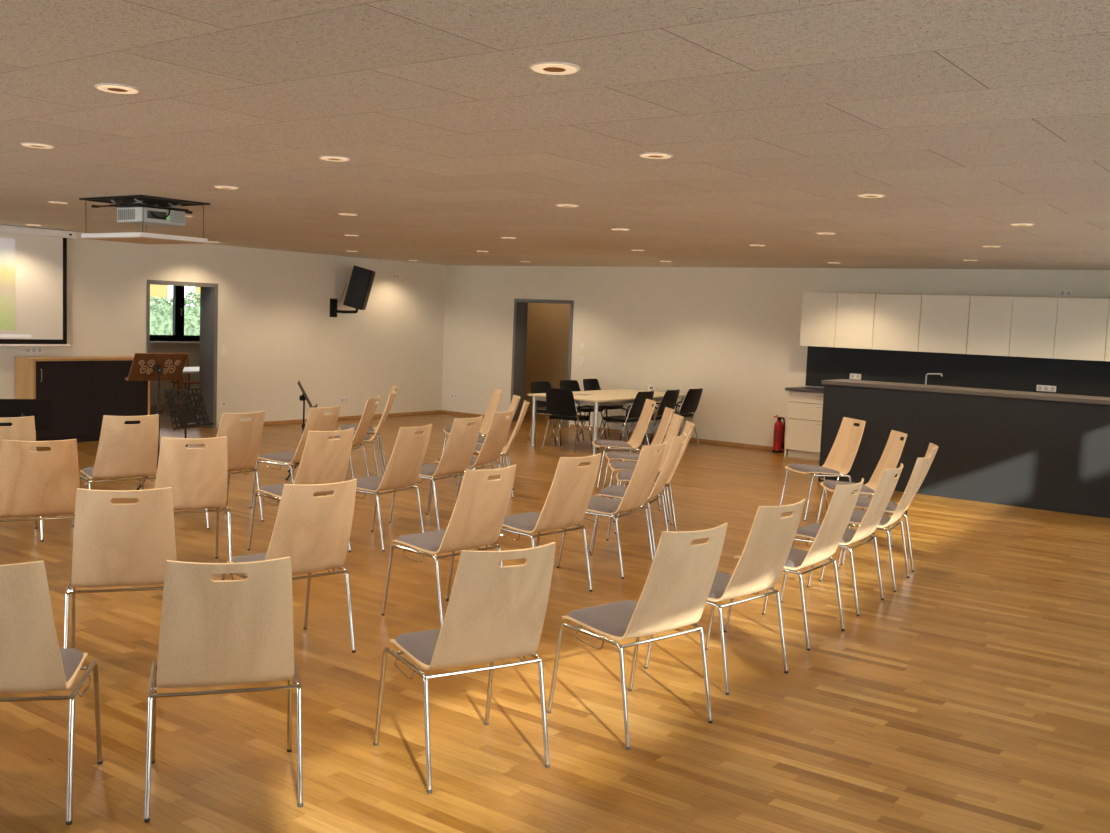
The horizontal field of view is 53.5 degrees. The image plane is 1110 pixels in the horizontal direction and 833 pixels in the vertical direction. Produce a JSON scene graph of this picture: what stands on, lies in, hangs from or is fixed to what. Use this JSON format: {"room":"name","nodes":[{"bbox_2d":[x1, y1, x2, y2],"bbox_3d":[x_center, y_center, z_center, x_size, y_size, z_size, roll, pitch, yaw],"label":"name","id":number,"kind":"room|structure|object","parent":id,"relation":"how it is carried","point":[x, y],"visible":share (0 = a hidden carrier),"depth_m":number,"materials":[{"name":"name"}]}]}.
{"room":"community hall","nodes":[
{"label":"community hall","id":0,"kind":"room"},
{"bbox_2d":[150,343,199,405],"bbox_3d":[-6.112,-1.393,18.208,3.580,2.700,8.600,6,6,36],"label":"wall","id":1,"kind":"structure","parent":0,"point":[193,349],"depth_m":19.79,"materials":[{"name":"paint"}]},
{"bbox_2d":[150,286,199,340],"bbox_3d":[-6.750,-1.935,19.915,0.134,1.140,1.760,6,6,36],"label":"window","id":2,"kind":"structure","parent":1,"relation":"in","point":[178,291],"depth_m":19.85,"materials":[{"name":"black metal"}]},
{"bbox_2d":[150,341,199,342],"bbox_3d":[-6.691,-1.344,19.907,0.180,0.030,1.860,6,6,36],"label":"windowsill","id":3,"kind":"structure","parent":1,"relation":"attached to","point":[150,341],"depth_m":19.64,"materials":[{"name":"white plastic"}]},
{"bbox_2d":[0,232,445,427],"bbox_3d":[-7.124,-1.012,13.565,0.320,2.700,17.300,6,6,36],"label":"wall","id":4,"kind":"structure","parent":0,"point":[278,331],"depth_m":17.14,"materials":[{"name":"white paint"}]},
{"bbox_2d":[25,347,41,352],"bbox_3d":[-6.627,-0.845,13.985,0.012,0.064,0.209,6,6,36],"label":"wall socket","id":5,"kind":"object","parent":4,"relation":"attached to","point":[27,349],"visible":1,"depth_m":13.98,"materials":[{"name":"white plastic"}]},
{"bbox_2d":[0,225,76,346],"bbox_3d":[-7.182,-1.567,12.996,0.160,1.486,3.170,6,6,36],"label":"projection screen","id":6,"kind":"object","parent":4,"relation":"attached to","point":[33,261],"visible":1,"depth_m":13.82,"materials":[{"name":"fabric"}]},
{"bbox_2d":[0,237,15,329],"bbox_3d":[-7.334,-1.583,12.753,0.001,1.125,2.200,6,6,36],"label":"picture","id":7,"kind":"object","parent":6,"relation":"attached to","point":[7,244],"depth_m":13.56},
{"bbox_2d":[146,280,217,428],"bbox_3d":[-5.462,-0.870,15.858,0.344,2.135,1.167,6,6,36],"label":"door frame","id":8,"kind":"structure","parent":4,"relation":"in","point":[208,291],"depth_m":16.23,"materials":[{"name":"grey metal"}]},
{"bbox_2d":[222,346,226,356],"bbox_3d":[-4.904,-0.967,16.323,0.014,0.164,0.082,6,6,36],"label":"light switch","id":9,"kind":"object","parent":4,"relation":"attached to","point":[224,348],"visible":1,"depth_m":16.32,"materials":[{"name":"white plastic"}]},
{"bbox_2d":[218,410,440,427],"bbox_3d":[-3.546,0.029,18.324,0.014,0.055,4.910,6,6,36],"label":"baseboard","id":10,"kind":"structure","parent":4,"relation":"attached to","point":[434,411],"depth_m":18.60,"materials":[{"name":"brown wood"}]},
{"bbox_2d":[330,265,374,316],"bbox_3d":[-3.303,-2.028,17.904,0.702,0.844,0.390,2,5,-2],"label":"wall speaker","id":11,"kind":"object","parent":4,"relation":"attached to","point":[361,280],"visible":1,"depth_m":17.74,"materials":[{"name":"black plastic"}]},
{"bbox_2d":[362,272,374,308],"bbox_3d":[-3.029,-2.045,17.910,0.156,0.603,0.360,2,5,-2],"label":"grille","id":12,"kind":"object","parent":11,"relation":"attached to","point":[367,277],"depth_m":17.72,"materials":[{"name":"black fabric"}]},
{"bbox_2d":[524,303,570,411],"bbox_3d":[0.579,-1.252,19.625,5.500,2.700,1.600,6,6,36],"label":"wall","id":13,"kind":"structure","parent":0,"point":[548,324],"depth_m":20.97,"materials":[{"name":"paint"}]},
{"bbox_2d":[0,403,1109,832],"bbox_3d":[-1.978,0.856,10.877,19.839,0.120,19.500,6,6,36],"label":"floor","id":14,"kind":"structure","parent":0,"point":[973,696],"depth_m":5.47,"materials":[{"name":"brown wood"}]},
{"bbox_2d":[0,416,43,541],"bbox_3d":[-4.203,0.450,8.349,0.558,0.966,0.676,-1,6,-30],"label":"chair","id":15,"kind":"object","parent":14,"relation":"on","point":[22,428],"visible":0.23,"depth_m":8.12,"materials":[{"name":"beige wood"}]},
{"bbox_2d":[0,399,52,429],"bbox_3d":[-5.079,0.260,10.532,0.612,0.880,0.533,0,6,-23],"label":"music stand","id":16,"kind":"object","parent":14,"relation":"on","point":[41,409],"visible":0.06,"depth_m":10.42,"materials":[{"name":"black metal"}]},
{"bbox_2d":[0,439,79,521],"bbox_3d":[-3.347,0.593,7.148,0.558,0.966,0.676,0,6,-26],"label":"chair","id":17,"kind":"object","parent":14,"relation":"on","point":[32,483],"visible":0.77,"depth_m":6.91,"materials":[{"name":"beige wood"}]},
{"bbox_2d":[0,560,102,824],"bbox_3d":[-2.001,0.934,3.990,0.558,0.966,0.676,1,5,-12],"label":"chair","id":18,"kind":"object","parent":14,"relation":"on","point":[32,659],"visible":1,"depth_m":3.81,"materials":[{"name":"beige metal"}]},
{"bbox_2d":[15,356,149,441],"bbox_3d":[-6.120,-0.230,14.353,0.471,1.080,1.628,6,6,36],"label":"sideboard","id":19,"kind":"object","parent":14,"relation":"on","point":[82,390],"visible":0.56,"depth_m":14.09,"materials":[{"name":"brown wood"}]},
{"bbox_2d":[72,414,158,526],"bbox_3d":[-3.474,0.439,8.794,0.558,0.966,0.676,-2,7,-38],"label":"chair","id":20,"kind":"object","parent":14,"relation":"on","point":[124,450],"visible":0.83,"depth_m":8.59,"materials":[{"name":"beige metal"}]},
{"bbox_2d":[64,487,176,647],"bbox_3d":[-2.150,0.789,5.521,0.558,0.966,0.676,0,6,-20],"label":"chair","id":21,"kind":"object","parent":14,"relation":"on","point":[131,544],"visible":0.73,"depth_m":5.28,"materials":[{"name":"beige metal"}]},
{"bbox_2d":[125,353,187,489],"bbox_3d":[-4.048,0.020,11.108,0.533,1.336,0.612,7,7,42],"label":"music stand","id":22,"kind":"object","parent":14,"relation":"on","point":[158,367],"visible":0.8,"depth_m":11.00,"materials":[{"name":"brown"}]},
{"bbox_2d":[169,356,198,406],"bbox_3d":[-6.467,-0.623,19.324,0.500,0.943,0.439,6,6,34],"label":"wooden chair","id":23,"kind":"object","parent":14,"relation":"on","point":[186,382],"visible":0.36,"depth_m":19.29,"materials":[{"name":"brown wood"}]},
{"bbox_2d":[163,388,213,447],"bbox_3d":[-3.315,0.284,10.102,0.533,1.050,0.612,4,6,21],"label":"music stand","id":24,"kind":"object","parent":14,"relation":"on","point":[186,420],"visible":0.8,"depth_m":10.09,"materials":[{"name":"black metal"}]},
{"bbox_2d":[177,367,199,417],"bbox_3d":[-5.955,-0.427,18.462,1.100,0.745,1.600,6,6,36],"label":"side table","id":25,"kind":"object","parent":14,"relation":"on","point":[186,369],"visible":0.02,"depth_m":17.60,"materials":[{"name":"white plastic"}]},
{"bbox_2d":[155,436,232,573],"bbox_3d":[-2.538,0.586,7.587,0.558,0.966,0.676,0,6,-28],"label":"chair","id":26,"kind":"object","parent":14,"relation":"on","point":[197,477],"visible":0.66,"depth_m":7.36,"materials":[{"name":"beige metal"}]},
{"bbox_2d":[173,411,264,529],"bbox_3d":[-2.817,0.417,9.327,0.676,0.966,0.558,6,7,38],"label":"chair","id":27,"kind":"object","parent":14,"relation":"on","point":[243,437],"visible":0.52,"depth_m":9.18,"materials":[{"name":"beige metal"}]},
{"bbox_2d":[144,556,302,821],"bbox_3d":[-1.246,0.949,4.165,0.558,0.966,0.676,1,5,-18],"label":"chair","id":28,"kind":"object","parent":14,"relation":"on","point":[218,632],"visible":1,"depth_m":3.93,"materials":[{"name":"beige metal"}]},
{"bbox_2d":[221,479,356,652],"bbox_3d":[-1.406,0.786,5.890,0.558,0.966,0.676,-2,7,-42],"label":"chair","id":29,"kind":"object","parent":14,"relation":"on","point":[313,531],"visible":0.68,"depth_m":5.70,"materials":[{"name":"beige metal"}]},
{"bbox_2d":[250,405,339,507],"bbox_3d":[-2.345,0.365,10.103,0.676,0.966,0.558,5,6,26],"label":"chair","id":30,"kind":"object","parent":14,"relation":"on","point":[316,420],"visible":0.58,"depth_m":9.91,"materials":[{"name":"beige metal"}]},
{"bbox_2d":[247,428,353,551],"bbox_3d":[-1.875,0.549,8.289,0.676,0.966,0.558,7,7,39],"label":"chair","id":31,"kind":"object","parent":14,"relation":"on","point":[323,460],"visible":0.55,"depth_m":8.11,"materials":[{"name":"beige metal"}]},
{"bbox_2d":[285,381,317,479],"bbox_3d":[-2.655,0.141,12.046,0.533,1.038,0.612,1,5,-12],"label":"music stand","id":32,"kind":"object","parent":14,"relation":"on","point":[303,397],"visible":0.44,"depth_m":11.99,"materials":[{"name":"black metal"}]},
{"bbox_2d":[333,391,395,475],"bbox_3d":[-2.082,0.204,11.999,0.676,0.966,0.558,2,5,-4],"label":"chair","id":33,"kind":"object","parent":14,"relation":"on","point":[392,395],"visible":0.53,"depth_m":11.82,"materials":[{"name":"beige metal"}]},
{"bbox_2d":[350,396,379,494],"bbox_3d":[-2.153,0.267,11.270,0.676,0.966,0.558,3,5,5],"label":"chair","id":34,"kind":"object","parent":14,"relation":"on","point":[370,407],"visible":0.42,"depth_m":11.11,"materials":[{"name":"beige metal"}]},
{"bbox_2d":[339,385,397,470],"bbox_3d":[-2.182,0.123,12.848,0.676,0.966,0.558,1,5,-12],"label":"chair","id":35,"kind":"object","parent":14,"relation":"on","point":[371,430],"visible":0.34,"depth_m":12.71,"materials":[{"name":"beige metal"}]},
{"bbox_2d":[345,423,431,550],"bbox_3d":[-1.353,0.526,8.779,0.676,0.966,0.558,5,6,29],"label":"chair","id":36,"kind":"object","parent":14,"relation":"on","point":[406,460],"visible":0.84,"depth_m":8.61,"materials":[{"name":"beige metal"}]},
{"bbox_2d":[389,416,482,529],"bbox_3d":[-1.007,0.461,9.650,0.676,0.966,0.558,5,6,30],"label":"chair","id":37,"kind":"object","parent":14,"relation":"on","point":[459,449],"visible":0.8,"depth_m":9.47,"materials":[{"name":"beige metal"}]},
{"bbox_2d":[381,464,515,627],"bbox_3d":[-0.606,0.749,6.653,0.676,0.966,0.558,7,7,41],"label":"chair","id":38,"kind":"object","parent":14,"relation":"on","point":[480,509],"visible":0.91,"depth_m":6.48,"materials":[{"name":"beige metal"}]},
{"bbox_2d":[373,542,555,793],"bbox_3d":[-0.346,0.952,4.530,0.558,0.966,0.676,-1,6,-32],"label":"chair","id":39,"kind":"object","parent":14,"relation":"on","point":[494,612],"visible":1,"depth_m":4.32,"materials":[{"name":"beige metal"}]},
{"bbox_2d":[429,409,513,510],"bbox_3d":[-0.752,0.406,10.367,0.676,0.966,0.558,5,6,23],"label":"chair","id":40,"kind":"object","parent":14,"relation":"on","point":[495,439],"visible":0.61,"depth_m":10.20,"materials":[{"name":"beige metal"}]},
{"bbox_2d":[442,388,502,468],"bbox_3d":[-0.970,0.153,13.055,0.676,0.966,0.558,1,5,-15],"label":"chair","id":41,"kind":"object","parent":14,"relation":"on","point":[496,397],"visible":0.49,"depth_m":13.16,"materials":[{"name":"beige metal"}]},
{"bbox_2d":[455,395,520,485],"bbox_3d":[-0.735,0.247,12.119,0.676,0.966,0.558,2,5,-8],"label":"chair","id":42,"kind":"object","parent":14,"relation":"on","point":[515,400],"visible":0.18,"depth_m":12.12,"materials":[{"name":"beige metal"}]},
{"bbox_2d":[462,400,528,497],"bbox_3d":[-0.620,0.317,11.409,0.676,0.966,0.558,2,5,-2],"label":"chair","id":43,"kind":"object","parent":14,"relation":"on","point":[478,447],"visible":0.55,"depth_m":11.23,"materials":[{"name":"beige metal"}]},
{"bbox_2d":[485,453,601,591],"bbox_3d":[-0.066,0.704,7.385,0.676,0.966,0.558,7,7,40],"label":"chair","id":44,"kind":"object","parent":14,"relation":"on","point":[566,504],"visible":0.82,"depth_m":7.21,"materials":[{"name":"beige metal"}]},
{"bbox_2d":[528,381,578,443],"bbox_3d":[-0.033,-0.065,16.425,0.660,0.873,0.574,7,7,43],"label":"chair","id":45,"kind":"object","parent":14,"relation":"on","point":[537,386],"visible":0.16,"depth_m":16.50,"materials":[{"name":"black plastic"}]},
{"bbox_2d":[541,388,591,452],"bbox_3d":[0.173,0.032,15.451,0.574,0.873,0.660,5,6,28],"label":"chair","id":46,"kind":"object","parent":14,"relation":"on","point":[561,403],"visible":0.98,"depth_m":15.23,"materials":[{"name":"plastic"}]},
{"bbox_2d":[556,380,606,440],"bbox_3d":[0.400,-0.105,17.063,0.660,0.873,0.574,7,7,44],"label":"chair","id":47,"kind":"object","parent":14,"relation":"on","point":[573,385],"visible":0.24,"depth_m":17.10,"materials":[{"name":"black plastic"}]},
{"bbox_2d":[581,379,627,436],"bbox_3d":[0.780,-0.151,17.729,0.660,0.873,0.574,6,6,37],"label":"chair","id":48,"kind":"object","parent":14,"relation":"on","point":[589,384],"visible":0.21,"depth_m":17.79,"materials":[{"name":"black plastic"}]},
{"bbox_2d":[528,389,686,453],"bbox_3d":[0.831,0.039,16.333,1.200,0.745,2.540,6,6,36],"label":"meeting table","id":49,"kind":"object","parent":14,"relation":"on","point":[613,396],"visible":0.79,"depth_m":15.67,"materials":[{"name":"laminate"}]},
{"bbox_2d":[557,441,666,578],"bbox_3d":[0.459,0.651,8.196,0.676,0.966,0.558,5,6,29],"label":"chair","id":50,"kind":"object","parent":14,"relation":"on","point":[648,464],"visible":0.8,"depth_m":8.02,"materials":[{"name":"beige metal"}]},
{"bbox_2d":[591,399,655,487],"bbox_3d":[0.770,0.289,12.331,0.676,0.966,0.558,2,5,-9],"label":"chair","id":51,"kind":"object","parent":14,"relation":"on","point":[638,434],"visible":0.91,"depth_m":12.32,"materials":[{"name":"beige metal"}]},
{"bbox_2d":[597,391,653,449],"bbox_3d":[1.026,0.060,15.515,0.660,0.873,0.574,6,7,38],"label":"chair","id":52,"kind":"object","parent":14,"relation":"on","point":[636,408],"visible":0.71,"depth_m":15.31,"materials":[{"name":"black plastic"}]},
{"bbox_2d":[547,522,727,749],"bbox_3d":[0.407,0.934,5.058,0.558,0.966,0.676,-2,7,-41],"label":"chair","id":53,"kind":"object","parent":14,"relation":"on","point":[677,587],"visible":1,"depth_m":4.87,"materials":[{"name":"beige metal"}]},
{"bbox_2d":[589,432,685,555],"bbox_3d":[0.690,0.601,8.851,0.676,0.966,0.558,4,5,17],"label":"chair","id":54,"kind":"object","parent":14,"relation":"on","point":[613,491],"visible":0.69,"depth_m":8.68,"materials":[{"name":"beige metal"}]},
{"bbox_2d":[603,407,673,506],"bbox_3d":[0.856,0.391,11.247,0.676,0.966,0.558,2,5,-3],"label":"chair","id":55,"kind":"object","parent":14,"relation":"on","point":[668,412],"visible":0.56,"depth_m":11.28,"materials":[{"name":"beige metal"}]},
{"bbox_2d":[607,414,683,520],"bbox_3d":[0.858,0.461,10.478,0.676,0.966,0.558,2,5,-3],"label":"chair","id":56,"kind":"object","parent":14,"relation":"on","point":[674,427],"visible":0.51,"depth_m":10.50,"materials":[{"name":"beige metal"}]},
{"bbox_2d":[626,389,679,450],"bbox_3d":[1.456,0.025,16.098,0.660,0.873,0.574,6,6,34],"label":"chair","id":57,"kind":"object","parent":14,"relation":"on","point":[669,400],"visible":0.52,"depth_m":15.86,"materials":[{"name":"black plastic"}]},
{"bbox_2d":[613,421,694,533],"bbox_3d":[0.878,0.525,9.777,0.676,0.966,0.558,2,5,1],"label":"chair","id":58,"kind":"object","parent":14,"relation":"on","point":[621,476],"visible":0.51,"depth_m":9.64,"materials":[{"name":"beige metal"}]},
{"bbox_2d":[649,388,702,444],"bbox_3d":[1.859,-0.007,16.628,0.660,0.873,0.574,6,6,37],"label":"chair","id":59,"kind":"object","parent":14,"relation":"on","point":[689,406],"visible":0.7,"depth_m":16.44,"materials":[{"name":"black plastic"}]},
{"bbox_2d":[644,498,804,694],"bbox_3d":[0.927,0.887,5.811,0.676,0.966,0.558,7,7,44],"label":"chair","id":60,"kind":"object","parent":14,"relation":"on","point":[760,565],"visible":0.76,"depth_m":5.59,"materials":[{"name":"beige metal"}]},
{"bbox_2d":[772,415,784,452],"bbox_3d":[3.284,0.253,16.136,0.184,0.551,0.345,6,6,36],"label":"fire extinguisher","id":61,"kind":"object","parent":14,"relation":"on","point":[779,428],"visible":1,"depth_m":16.10,"materials":[{"name":"red metal"}]},
{"bbox_2d":[724,478,863,650],"bbox_3d":[1.470,0.834,6.629,0.676,0.966,0.558,6,6,35],"label":"chair","id":62,"kind":"object","parent":14,"relation":"on","point":[842,504],"visible":0.68,"depth_m":6.41,"materials":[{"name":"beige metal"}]},
{"bbox_2d":[784,391,823,459],"bbox_3d":[3.797,0.128,15.572,0.880,0.944,0.631,6,6,36],"label":"base cabinet","id":63,"kind":"object","parent":14,"relation":"on","point":[804,409],"visible":0.51,"depth_m":15.45,"materials":[{"name":"wood"}]},
{"bbox_2d":[785,386,823,392],"bbox_3d":[5.277,-0.206,14.444,4.590,0.040,0.630,6,6,36],"label":"countertop","id":64,"kind":"structure","parent":63,"relation":"on","point":[799,389],"depth_m":15.45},
{"bbox_2d":[925,373,942,384],"bbox_3d":[5.037,-0.421,14.683,0.051,0.325,0.250,-2,7,-42],"label":"tap","id":65,"kind":"object","parent":64,"relation":"on","point":[941,374],"visible":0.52,"depth_m":14.70,"materials":[{"name":"metal"}]},
{"bbox_2d":[780,417,865,520],"bbox_3d":[2.661,0.500,10.844,0.676,0.966,0.558,1,5,-15],"label":"chair","id":66,"kind":"object","parent":14,"relation":"on","point":[839,461],"visible":0.91,"depth_m":10.86,"materials":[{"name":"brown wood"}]},
{"bbox_2d":[780,463,902,615],"bbox_3d":[1.959,0.782,7.427,0.676,0.966,0.558,6,6,33],"label":"chair","id":67,"kind":"object","parent":14,"relation":"on","point":[886,485],"visible":0.72,"depth_m":7.23,"materials":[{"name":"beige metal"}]},
{"bbox_2d":[816,430,907,546],"bbox_3d":[2.713,0.606,9.699,0.676,0.966,0.558,2,5,0],"label":"chair","id":68,"kind":"object","parent":14,"relation":"on","point":[890,457],"visible":0.61,"depth_m":9.76,"materials":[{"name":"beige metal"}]},
{"bbox_2d":[819,452,930,591],"bbox_3d":[2.381,0.736,8.117,0.676,0.966,0.558,5,6,27],"label":"chair","id":69,"kind":"object","parent":14,"relation":"on","point":[920,466],"visible":0.63,"depth_m":7.90,"materials":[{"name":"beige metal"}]},
{"bbox_2d":[841,443,937,571],"bbox_3d":[2.667,0.687,8.780,0.676,0.966,0.558,4,5,16],"label":"chair","id":70,"kind":"object","parent":14,"relation":"on","point":[862,502],"visible":0.56,"depth_m":8.58,"materials":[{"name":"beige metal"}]},
{"bbox_2d":[818,379,1109,517],"bbox_3d":[5.033,0.333,12.318,4.130,1.222,0.685,6,6,36],"label":"kitchen island","id":71,"kind":"object","parent":14,"relation":"on","point":[1035,450],"depth_m":12.13,"materials":[{"name":"laminate"}]},
{"bbox_2d":[821,379,1109,404],"bbox_3d":[5.056,-0.251,12.265,4.130,0.048,0.685,6,6,36],"label":"countertop","id":72,"kind":"structure","parent":71,"relation":"on","point":[841,382],"depth_m":12.29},
{"bbox_2d":[0,0,1109,269],"bbox_3d":[-1.862,-2.015,10.617,19.839,0.250,19.500,6,6,36],"label":"ceiling","id":73,"kind":"structure","parent":0,"point":[973,119],"depth_m":4.91,"materials":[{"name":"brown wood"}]},
{"bbox_2d":[20,142,54,148],"bbox_3d":[-2.920,-1.528,6.214,0.178,0.010,0.178,6,6,36],"label":"recessed light","id":74,"kind":"object","parent":73,"relation":"in","point":[33,145],"visible":1,"depth_m":6.19,"materials":[{"name":"white plastic"}]},
{"bbox_2d":[47,201,67,203],"bbox_3d":[-4.475,-1.926,9.913,0.178,0.010,0.178,6,6,36],"label":"recessed light","id":75,"kind":"object","parent":73,"relation":"in","point":[56,202],"visible":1,"depth_m":9.87,"materials":[{"name":"white plastic"}]},
{"bbox_2d":[94,83,140,93],"bbox_3d":[-1.764,-1.320,4.441,0.178,0.010,0.178,6,6,36],"label":"recessed light","id":76,"kind":"object","parent":73,"relation":"in","point":[113,88],"visible":1,"depth_m":4.42,"materials":[{"name":"white plastic"}]},
{"bbox_2d":[79,195,210,243],"bbox_3d":[-3.496,-1.680,9.485,0.920,0.341,0.750,6,6,36],"label":"lift","id":77,"kind":"object","parent":73,"relation":"hanging from","point":[130,200],"visible":0.88,"depth_m":9.33,"materials":[{"name":"black plastic"}]},
{"bbox_2d":[117,207,184,226],"bbox_3d":[-3.446,-1.710,9.413,0.428,0.133,0.434,6,6,36],"label":"projector","id":78,"kind":"object","parent":77,"relation":"hanging from","point":[148,216],"visible":1,"depth_m":9.29,"materials":[{"name":"white plastic"}]},
{"bbox_2d":[118,209,134,219],"bbox_3d":[-3.606,-1.699,9.264,0.239,0.085,0.004,6,6,36],"label":"vent","id":79,"kind":"object","parent":78,"relation":"attached to","point":[123,214],"depth_m":9.26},
{"bbox_2d":[170,212,184,223],"bbox_3d":[-3.230,-1.699,9.418,0.003,0.084,0.140,6,6,36],"label":"vent","id":80,"kind":"object","parent":78,"relation":"attached to","point":[175,217],"depth_m":9.42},
{"bbox_2d":[213,186,238,188],"bbox_3d":[-2.405,-1.674,8.053,0.178,0.010,0.178,6,6,36],"label":"recessed light","id":81,"kind":"object","parent":73,"relation":"in","point":[219,187],"visible":1,"depth_m":8.02,"materials":[{"name":"white plastic"}]},
{"bbox_2d":[319,156,349,160],"bbox_3d":[-1.253,-1.464,6.258,0.178,0.010,0.178,6,6,36],"label":"recessed light","id":82,"kind":"object","parent":73,"relation":"in","point":[328,158],"visible":1,"depth_m":6.22,"materials":[{"name":"white plastic"}]},
{"bbox_2d":[529,61,579,74],"bbox_3d":[-0.002,-1.187,3.758,0.178,0.010,0.178,6,6,36],"label":"recessed light","id":83,"kind":"object","parent":73,"relation":"in","point":[545,67],"visible":1,"depth_m":3.73,"materials":[{"name":"white plastic"}]},
{"bbox_2d":[556,204,578,206],"bbox_3d":[0.092,-1.601,8.367,0.178,0.010,0.178,6,6,36],"label":"recessed light","id":84,"kind":"object","parent":73,"relation":"in","point":[559,205],"visible":1,"depth_m":8.33,"materials":[{"name":"white plastic"}]},
{"bbox_2d":[639,152,672,158],"bbox_3d":[0.518,-1.338,5.655,0.178,0.010,0.178,6,6,36],"label":"recessed light","id":85,"kind":"object","parent":73,"relation":"in","point":[652,155],"visible":1,"depth_m":5.63,"materials":[{"name":"white plastic"}]},
{"bbox_2d":[816,232,835,234],"bbox_3d":[2.438,-1.648,9.918,0.178,0.010,0.178,6,6,36],"label":"recessed light","id":86,"kind":"object","parent":73,"relation":"in","point":[822,233],"visible":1,"depth_m":9.87,"materials":[{"name":"white plastic"}]},
{"bbox_2d":[857,194,885,197],"bbox_3d":[2.004,-1.399,6.981,0.178,0.010,0.178,6,6,36],"label":"recessed light","id":87,"kind":"object","parent":73,"relation":"in","point":[858,195],"visible":1,"depth_m":6.96,"materials":[{"name":"white plastic"}]},
{"bbox_2d":[1010,223,1034,225],"bbox_3d":[3.567,-1.466,8.411,0.178,0.010,0.178,6,6,36],"label":"recessed light","id":88,"kind":"object","parent":73,"relation":"in","point":[1012,224],"visible":1,"depth_m":8.38,"materials":[{"name":"white plastic"}]},
{"bbox_2d":[441,265,1109,447],"bbox_3d":[4.560,-0.721,15.539,16.200,2.700,0.300,6,6,36],"label":"wall","id":89,"kind":"structure","parent":0,"point":[732,334],"depth_m":17.13,"materials":[{"name":"white paint"}]},
{"bbox_2d":[441,410,505,418],"bbox_3d":[-1.461,-0.024,19.828,1.590,0.055,0.014,6,6,36],"label":"baseboard","id":90,"kind":"structure","parent":89,"relation":"attached to","point":[442,411],"depth_m":19.98,"materials":[{"name":"brown wood"}]},
{"bbox_2d":[510,299,573,426],"bbox_3d":[-0.146,-0.940,18.997,1.265,2.135,0.324,6,6,36],"label":"door frame","id":91,"kind":"structure","parent":89,"relation":"in","point":[520,305],"depth_m":19.26,"materials":[{"name":"grey metal"}]},
{"bbox_2d":[570,424,784,451],"bbox_3d":[1.933,0.338,17.346,4.170,0.055,0.014,6,6,36],"label":"baseboard","id":92,"kind":"structure","parent":89,"relation":"attached to","point":[571,425],"depth_m":16.98,"materials":[{"name":"brown wood"}]},
{"bbox_2d":[800,292,837,346],"bbox_3d":[3.812,-1.373,15.646,0.519,0.756,0.349,6,6,36],"label":"upper cabinet","id":93,"kind":"object","parent":89,"relation":"attached to","point":[819,310],"visible":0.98,"depth_m":15.50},
{"bbox_2d":[835,293,875,348],"bbox_3d":[4.238,-1.327,15.334,0.539,0.756,0.349,6,6,36],"label":"upper cabinet","id":94,"kind":"object","parent":89,"relation":"attached to","point":[855,311],"visible":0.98,"depth_m":15.19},
{"bbox_2d":[872,294,921,351],"bbox_3d":[4.709,-1.277,14.990,0.629,0.756,0.349,6,6,36],"label":"upper cabinet","id":95,"kind":"object","parent":89,"relation":"attached to","point":[896,316],"visible":0.98,"depth_m":14.84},
{"bbox_2d":[918,295,970,353],"bbox_3d":[5.215,-1.223,14.619,0.629,0.756,0.349,6,6,36],"label":"upper cabinet","id":96,"kind":"object","parent":89,"relation":"attached to","point":[944,319],"visible":0.98,"depth_m":14.47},
{"bbox_2d":[805,346,1109,396],"bbox_3d":[5.493,-0.546,14.664,4.560,0.584,0.011,6,6,36],"label":"backsplash","id":97,"kind":"structure","parent":89,"relation":"attached to","point":[1071,377],"depth_m":14.70,"materials":[{"name":"laminate"}]},
{"bbox_2d":[850,373,860,379],"bbox_3d":[4.248,-0.565,15.569,0.164,0.082,0.012,6,6,36],"label":"wall socket","id":98,"kind":"object","parent":97,"relation":"attached to","point":[852,375],"visible":1,"depth_m":15.56,"materials":[{"name":"white plastic"}]},
{"bbox_2d":[1036,385,1055,391],"bbox_3d":[6.282,-0.359,14.080,0.229,0.077,0.012,6,6,36],"label":"wall socket","id":99,"kind":"object","parent":97,"relation":"attached to","point":[1046,388],"visible":1,"depth_m":14.07,"materials":[{"name":"white plastic"}]},
{"bbox_2d":[966,296,1013,355],"bbox_3d":[5.682,-1.173,14.278,0.529,0.756,0.349,6,6,36],"label":"upper cabinet","id":100,"kind":"object","parent":89,"relation":"attached to","point":[990,317],"visible":0.98,"depth_m":14.13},
{"bbox_2d":[1009,297,1057,358],"bbox_3d":[6.108,-1.128,13.966,0.529,0.756,0.349,6,6,36],"label":"upper cabinet","id":101,"kind":"object","parent":89,"relation":"attached to","point":[1034,319],"visible":0.98,"depth_m":13.82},
{"bbox_2d":[1059,290,1071,295],"bbox_3d":[6.447,-1.556,13.900,0.150,0.075,0.012,6,6,36],"label":"wall socket","id":102,"kind":"object","parent":89,"relation":"attached to","point":[1061,292],"visible":1,"depth_m":13.90,"materials":[{"name":"white plastic"}]},
{"bbox_2d":[1054,298,1109,360],"bbox_3d":[6.554,-1.080,13.640,0.579,0.756,0.349,6,6,36],"label":"upper cabinet","id":103,"kind":"object","parent":89,"relation":"attached to","point":[1082,323],"visible":0.98,"depth_m":13.49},
{"bbox_2d":[1105,305,1109,361],"bbox_3d":[7.005,-1.032,13.311,0.539,0.756,0.349,6,6,36],"label":"upper cabinet","id":104,"kind":"object","parent":89,"relation":"attached to","point":[1107,353],"visible":1,"depth_m":13.33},
{"label":"outside","id":105,"kind":"structure","parent":0,"visible":0},
{"bbox_3d":[-5.073,0.444,16.309,120.000,0.270,130.000,6,6,36],"label":"ground","id":106,"kind":"structure","parent":105,"visible":0},
{"bbox_2d":[150,290,199,334],"bbox_3d":[-9.632,-2.436,30.696,1.811,2.239,20.004,6,6,36],"label":"foliage","id":107,"kind":"object","parent":106,"relation":"on","point":[161,315],"visible":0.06,"depth_m":29.22,"materials":[{"name":"green plant"}]},
{"bbox_2d":[150,284,199,305],"bbox_3d":[-14.883,-6.374,39.307,9.000,8.300,18.800,6,6,36],"label":"house","id":108,"kind":"structure","parent":106,"relation":"on","point":[164,291],"depth_m":35.84,"materials":[{"name":"paint"}]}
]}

